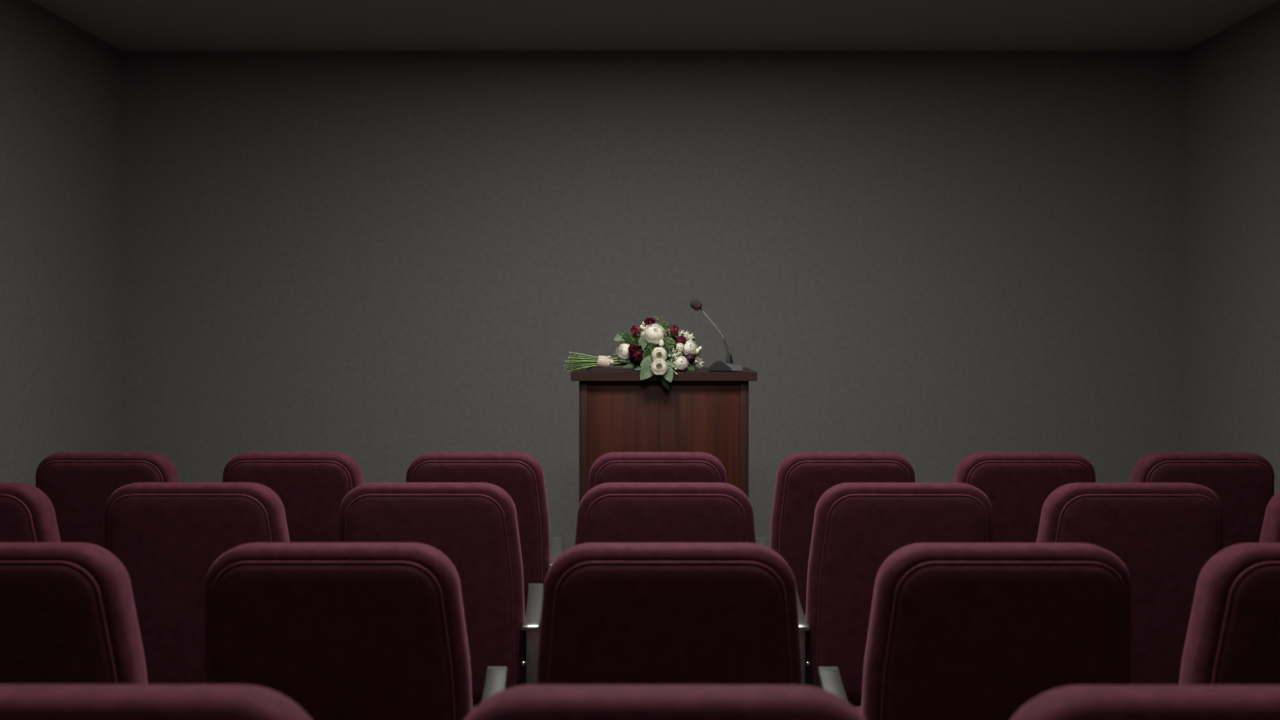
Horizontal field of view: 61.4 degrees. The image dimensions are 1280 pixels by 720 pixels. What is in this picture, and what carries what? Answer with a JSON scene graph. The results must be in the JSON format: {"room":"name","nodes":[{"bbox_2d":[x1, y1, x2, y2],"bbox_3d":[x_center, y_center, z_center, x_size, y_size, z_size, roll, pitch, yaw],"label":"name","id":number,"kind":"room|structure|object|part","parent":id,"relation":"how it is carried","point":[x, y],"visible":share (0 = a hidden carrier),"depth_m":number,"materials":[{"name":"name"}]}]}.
{"room":"assembly chamber","nodes":[
{"label":"assembly chamber","id":0,"kind":"room"},
{"bbox_2d":[0,0,123,486],"bbox_3d":[-3.382,-0.251,1.853,0.120,3.284,10.340,0,1,0],"label":"wall","id":1,"kind":"structure","parent":0,"point":[62,357],"depth_m":6.12,"materials":[{"name":"grey paint"}]},
{"bbox_2d":[121,50,1185,554],"bbox_3d":[0.083,-0.332,6.955,6.791,3.284,0.120,0,1,0],"label":"wall","id":2,"kind":"structure","parent":0,"point":[383,260],"depth_m":6.89,"materials":[{"name":"grey paint"}]},
{"bbox_2d":[31,0,1278,50],"bbox_3d":[0.074,-1.953,1.819,7.031,0.120,10.340,0,1,0],"label":"ceiling","id":3,"kind":"structure","parent":0,"point":[126,25],"depth_m":6.30,"materials":[{"name":"paint"}]},
{"bbox_2d":[1183,0,1279,494],"bbox_3d":[3.529,-0.251,1.840,0.120,3.284,10.340,0,1,0],"label":"wall","id":4,"kind":"structure","parent":0,"point":[1231,354],"depth_m":6.29,"materials":[{"name":"grey paint"}]},
{"bbox_3d":[0.074,1.451,1.873,7.031,0.120,10.340,0,1,0],"label":"floor","id":5,"kind":"structure","parent":0,"visible":0},
{"bbox_2d":[0,482,60,541],"bbox_3d":[-2.032,0.864,3.487,0.665,1.003,0.639,0,1,0],"label":"chair","id":6,"kind":"object","parent":5,"relation":"on","point":[27,514],"visible":0.15,"depth_m":3.18,"materials":[{"name":"fabric"}]},
{"bbox_3d":[-2.032,0.718,3.232,0.505,0.642,0.134,0,1,0],"label":"panel","id":7,"kind":"part","parent":6,"relation":"part of","materials":[{"name":"red fabric"}]},
{"bbox_2d":[0,542,147,683],"bbox_3d":[-1.340,0.879,2.514,0.665,1.003,0.639,0,1,0],"label":"chair","id":8,"kind":"object","parent":5,"relation":"on","point":[68,615],"visible":0.79,"depth_m":2.21,"materials":[{"name":"fabric"}]},
{"bbox_3d":[-1.341,0.733,2.259,0.505,0.642,0.134,0,1,0],"label":"panel","id":9,"kind":"part","parent":8,"relation":"part of","materials":[{"name":"red fabric"}]},
{"bbox_2d":[35,452,178,547],"bbox_3d":[-2.043,0.849,4.388,0.665,1.003,0.639,0,1,0],"label":"chair","id":10,"kind":"object","parent":5,"relation":"on","point":[79,486],"visible":0.2,"depth_m":4.08,"materials":[{"name":"red fabric"}]},
{"bbox_3d":[-2.043,0.703,4.189,0.566,0.703,0.215,0,1,0],"label":"backrest","id":11,"kind":"part","parent":10,"relation":"part of","materials":[{"name":"red fabric"}]},
{"bbox_2d":[0,684,311,719],"bbox_3d":[-0.651,0.894,1.570,0.665,1.003,0.639,0,1,0],"label":"chair","id":12,"kind":"object","parent":5,"relation":"on","point":[17,701],"visible":1,"depth_m":1.27,"materials":[{"name":"fabric"}]},
{"bbox_2d":[104,482,289,683],"bbox_3d":[-1.333,0.864,3.486,0.665,1.003,0.639,0,1,0],"label":"chair","id":13,"kind":"object","parent":5,"relation":"on","point":[168,537],"visible":0.38,"depth_m":3.19,"materials":[{"name":"fabric"}]},
{"bbox_3d":[-1.333,0.717,3.287,0.566,0.703,0.215,0,1,0],"label":"backrest","id":14,"kind":"part","parent":13,"relation":"part of","materials":[{"name":"red fabric"}]},
{"bbox_2d":[223,452,363,541],"bbox_3d":[-1.330,0.849,4.387,0.665,1.003,0.639,0,1,0],"label":"chair","id":15,"kind":"object","parent":5,"relation":"on","point":[312,487],"visible":0.19,"depth_m":4.08,"materials":[{"name":"fabric"}]},
{"bbox_3d":[-1.330,0.703,4.188,0.566,0.703,0.215,0,1,0],"label":"backrest","id":16,"kind":"part","parent":15,"relation":"part of","materials":[{"name":"red fabric"}]},
{"bbox_2d":[204,542,506,719],"bbox_3d":[-0.640,0.879,2.513,0.665,1.003,0.639,0,1,0],"label":"chair","id":17,"kind":"object","parent":5,"relation":"on","point":[340,630],"visible":0.91,"depth_m":2.21,"materials":[{"name":"fabric"}]},
{"bbox_3d":[-0.641,0.733,2.258,0.505,0.642,0.134,0,1,0],"label":"panel","id":18,"kind":"part","parent":17,"relation":"part of","materials":[{"name":"red fabric"}]},
{"bbox_3d":[-0.351,0.813,2.534,0.059,0.014,0.579,0,1,-4],"label":"armrest","id":19,"kind":"part","parent":17,"relation":"part of","materials":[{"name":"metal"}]},
{"bbox_2d":[338,482,543,705],"bbox_3d":[-0.634,0.864,3.485,0.665,1.003,0.639,0,1,0],"label":"chair","id":20,"kind":"object","parent":5,"relation":"on","point":[474,524],"visible":0.42,"depth_m":3.19,"materials":[{"name":"fabric"}]},
{"bbox_3d":[-0.323,1.082,3.244,0.039,0.549,0.014,0,1,0],"label":"leg","id":21,"kind":"part","parent":20,"relation":"part of","materials":[{"name":"metal"}]},
{"bbox_3d":[-0.344,0.798,3.506,0.059,0.014,0.579,0,1,-4],"label":"armrest","id":22,"kind":"part","parent":20,"relation":"part of","materials":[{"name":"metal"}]},
{"bbox_2d":[406,452,563,611],"bbox_3d":[-0.630,0.849,4.386,0.665,1.003,0.639,0,1,0],"label":"chair","id":23,"kind":"object","parent":5,"relation":"on","point":[519,474],"visible":0.32,"depth_m":4.08,"materials":[{"name":"fabric"}]},
{"bbox_3d":[-0.341,0.783,4.407,0.059,0.014,0.579,0,1,-4],"label":"armrest","id":24,"kind":"part","parent":23,"relation":"part of","materials":[{"name":"metal"}]},
{"bbox_2d":[588,452,726,490],"bbox_3d":[0.068,0.849,4.384,0.665,1.003,0.639,0,1,0],"label":"chair","id":25,"kind":"object","parent":5,"relation":"on","point":[610,467],"visible":0.23,"depth_m":4.06,"materials":[{"name":"fabric"}]},
{"bbox_3d":[0.068,0.703,4.129,0.505,0.642,0.134,0,1,0],"label":"panel","id":26,"kind":"part","parent":25,"relation":"part of","materials":[{"name":"red fabric"}]},
{"bbox_2d":[571,367,756,503],"bbox_3d":[0.117,0.688,5.446,0.901,1.292,0.470,0,1,0],"label":"lectern","id":27,"kind":"object","parent":5,"relation":"on","point":[703,410],"visible":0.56,"depth_m":5.25,"materials":[{"name":"brown wood"}]},
{"bbox_3d":[-0.276,0.689,5.270,0.042,1.176,0.045,0,1,0],"label":"corner post","id":28,"kind":"part","parent":27,"relation":"part of","materials":[{"name":"brown wood"}]},
{"bbox_2d":[564,316,703,389],"bbox_3d":[-0.031,-0.036,5.281,0.698,0.358,0.289,0,1,0],"label":"flower bouquet","id":29,"kind":"object","parent":27,"relation":"on","point":[657,360],"visible":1,"depth_m":5.25,"materials":[{"name":"beige plant"}]},
{"bbox_3d":[-0.097,-0.012,5.311,0.512,0.061,0.032,0,1,0],"label":"stem","id":30,"kind":"part","parent":29,"relation":"part of","materials":[{"name":"green plant"}]},
{"bbox_3d":[-0.144,0.005,5.285,0.438,0.014,0.014,0,1,-6],"label":"stem","id":31,"kind":"part","parent":29,"relation":"part of","materials":[{"name":"green plant"}]},
{"bbox_3d":[-0.186,0.027,5.330,0.373,0.059,0.050,0,1,0],"label":"stem","id":32,"kind":"part","parent":29,"relation":"part of","materials":[{"name":"green plant"}]},
{"bbox_3d":[-0.195,-0.020,5.275,0.294,0.041,0.056,0,1,0],"label":"stem","id":33,"kind":"part","parent":29,"relation":"part of","materials":[{"name":"green plant"}]},
{"bbox_3d":[-0.173,-0.017,5.293,0.350,0.050,0.018,0,1,-4],"label":"stem","id":34,"kind":"part","parent":29,"relation":"part of","materials":[{"name":"green plant"}]},
{"bbox_3d":[-0.107,0.033,5.287,0.490,0.050,0.045,0,1,0],"label":"stem","id":35,"kind":"part","parent":29,"relation":"part of","materials":[{"name":"green plant"}]},
{"bbox_3d":[-0.117,-0.018,5.303,0.483,0.117,0.030,0,1,0],"label":"stem","id":36,"kind":"part","parent":29,"relation":"part of","materials":[{"name":"green plant"}]},
{"bbox_3d":[-0.089,0.004,5.345,0.575,0.061,0.067,0,1,0],"label":"stem","id":37,"kind":"part","parent":29,"relation":"part of","materials":[{"name":"green plant"}]},
{"bbox_3d":[0.116,0.689,5.261,0.742,1.176,0.018,0,1,0],"label":"panel","id":38,"kind":"part","parent":27,"relation":"part of","materials":[{"name":"brown wood"}]},
{"bbox_2d":[690,299,742,370],"bbox_3d":[0.371,-0.124,5.273,0.255,0.354,0.110,0,1,0],"label":"microphone","id":39,"kind":"object","parent":27,"relation":"on","point":[695,304],"visible":1,"depth_m":5.24,"materials":[{"name":"black plastic"}]},
{"bbox_3d":[0.448,0.030,5.277,0.101,0.046,0.097,0,1,0],"label":"control plate","id":40,"kind":"part","parent":39,"relation":"part of","materials":[{"name":"grey plastic"}]},
{"bbox_3d":[0.508,0.689,5.268,0.042,1.176,0.045,0,1,0],"label":"corner post","id":41,"kind":"part","parent":27,"relation":"part of","materials":[{"name":"brown wood"}]},
{"bbox_2d":[464,685,864,719],"bbox_3d":[0.031,0.894,1.569,0.665,1.003,0.639,0,1,0],"label":"chair","id":42,"kind":"object","parent":5,"relation":"on","point":[523,702],"visible":1,"depth_m":1.26,"materials":[{"name":"fabric"}]},
{"bbox_2d":[575,482,755,545],"bbox_3d":[0.076,0.864,3.483,0.665,1.003,0.639,0,1,0],"label":"chair","id":43,"kind":"object","parent":5,"relation":"on","point":[613,512],"visible":0.23,"depth_m":3.17,"materials":[{"name":"fabric"}]},
{"bbox_3d":[0.076,0.718,3.228,0.505,0.642,0.134,0,1,0],"label":"panel","id":44,"kind":"part","parent":43,"relation":"part of","materials":[{"name":"red fabric"}]},
{"bbox_2d":[537,543,801,684],"bbox_3d":[0.063,0.879,2.511,0.665,1.003,0.639,0,1,0],"label":"chair","id":45,"kind":"object","parent":5,"relation":"on","point":[613,613],"visible":0.83,"depth_m":2.21,"materials":[{"name":"fabric"}]},
{"bbox_2d":[755,452,914,613],"bbox_3d":[0.787,0.849,4.383,0.665,1.003,0.639,0,1,0],"label":"chair","id":46,"kind":"object","parent":5,"relation":"on","point":[802,478],"visible":0.21,"depth_m":4.08,"materials":[{"name":"fabric"}]},
{"bbox_3d":[0.498,0.784,4.405,0.059,0.014,0.579,0,1,4],"label":"armrest","id":47,"kind":"part","parent":46,"relation":"part of","materials":[{"name":"metal"}]},
{"bbox_3d":[0.787,0.703,4.184,0.566,0.703,0.215,0,1,0],"label":"backrest","id":48,"kind":"part","parent":46,"relation":"part of","materials":[{"name":"red fabric"}]},
{"bbox_2d":[796,483,993,705],"bbox_3d":[0.788,0.864,3.482,0.665,1.003,0.639,0,1,0],"label":"chair","id":49,"kind":"object","parent":5,"relation":"on","point":[857,527],"visible":0.46,"depth_m":3.18,"materials":[{"name":"fabric"}]},
{"bbox_3d":[0.477,1.083,3.243,0.039,0.549,0.014,0,1,0],"label":"leg","id":50,"kind":"part","parent":49,"relation":"part of","materials":[{"name":"metal"}]},
{"bbox_3d":[0.499,0.798,3.504,0.059,0.014,0.579,0,1,4],"label":"armrest","id":51,"kind":"part","parent":49,"relation":"part of","materials":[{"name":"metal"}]},
{"bbox_2d":[818,543,1132,719],"bbox_3d":[0.758,0.879,2.510,0.665,1.003,0.639,0,1,0],"label":"chair","id":52,"kind":"object","parent":5,"relation":"on","point":[957,631],"visible":0.88,"depth_m":2.21,"materials":[{"name":"fabric"}]},
{"bbox_3d":[0.469,0.813,2.533,0.059,0.014,0.579,0,1,4],"label":"armrest","id":53,"kind":"part","parent":52,"relation":"part of","materials":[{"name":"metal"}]},
{"bbox_3d":[0.757,0.733,2.255,0.505,0.642,0.134,0,1,0],"label":"panel","id":54,"kind":"part","parent":52,"relation":"part of","materials":[{"name":"red fabric"}]},
{"bbox_2d":[954,452,1095,542],"bbox_3d":[1.474,0.849,4.382,0.665,1.003,0.639,0,1,0],"label":"chair","id":55,"kind":"object","parent":5,"relation":"on","point":[1017,485],"visible":0.3,"depth_m":4.07,"materials":[{"name":"fabric"}]},
{"bbox_3d":[1.474,0.703,4.183,0.566,0.703,0.215,0,1,0],"label":"backrest","id":56,"kind":"part","parent":55,"relation":"part of","materials":[{"name":"red fabric"}]},
{"bbox_2d":[1036,483,1223,684],"bbox_3d":[1.472,0.864,3.481,0.665,1.003,0.639,0,1,0],"label":"chair","id":57,"kind":"object","parent":5,"relation":"on","point":[1164,535],"visible":0.27,"depth_m":3.18,"materials":[{"name":"fabric"}]},
{"bbox_3d":[1.472,0.717,3.282,0.566,0.703,0.215,0,1,0],"label":"backrest","id":58,"kind":"part","parent":57,"relation":"part of","materials":[{"name":"red fabric"}]},
{"bbox_2d":[1010,685,1279,719],"bbox_3d":[0.703,0.894,1.567,0.665,1.003,0.639,0,1,0],"label":"chair","id":59,"kind":"object","parent":5,"relation":"on","point":[1074,702],"visible":1,"depth_m":1.27,"materials":[{"name":"fabric"}]},
{"bbox_2d":[1130,452,1274,548],"bbox_3d":[2.153,0.850,4.380,0.665,1.003,0.639,0,1,0],"label":"chair","id":60,"kind":"object","parent":5,"relation":"on","point":[1243,482],"visible":0.27,"depth_m":4.07,"materials":[{"name":"fabric"}]},
{"bbox_3d":[2.153,0.703,4.181,0.566,0.703,0.215,0,1,0],"label":"backrest","id":61,"kind":"part","parent":60,"relation":"part of","materials":[{"name":"red fabric"}]},
{"bbox_2d":[1179,543,1279,684],"bbox_3d":[1.441,0.879,2.509,0.665,1.003,0.639,0,1,0],"label":"chair","id":62,"kind":"object","parent":5,"relation":"on","point":[1233,635],"visible":0.73,"depth_m":2.21,"materials":[{"name":"fabric"}]},
{"bbox_3d":[1.440,0.733,2.254,0.505,0.642,0.134,0,1,0],"label":"panel","id":63,"kind":"part","parent":62,"relation":"part of","materials":[{"name":"red fabric"}]},
{"bbox_2d":[1259,491,1279,542],"bbox_3d":[2.150,0.864,3.479,0.665,1.003,0.639,0,1,0],"label":"chair","id":64,"kind":"object","parent":5,"relation":"on","point":[1270,532],"visible":0.03,"depth_m":3.22,"materials":[{"name":"fabric"}]}
]}

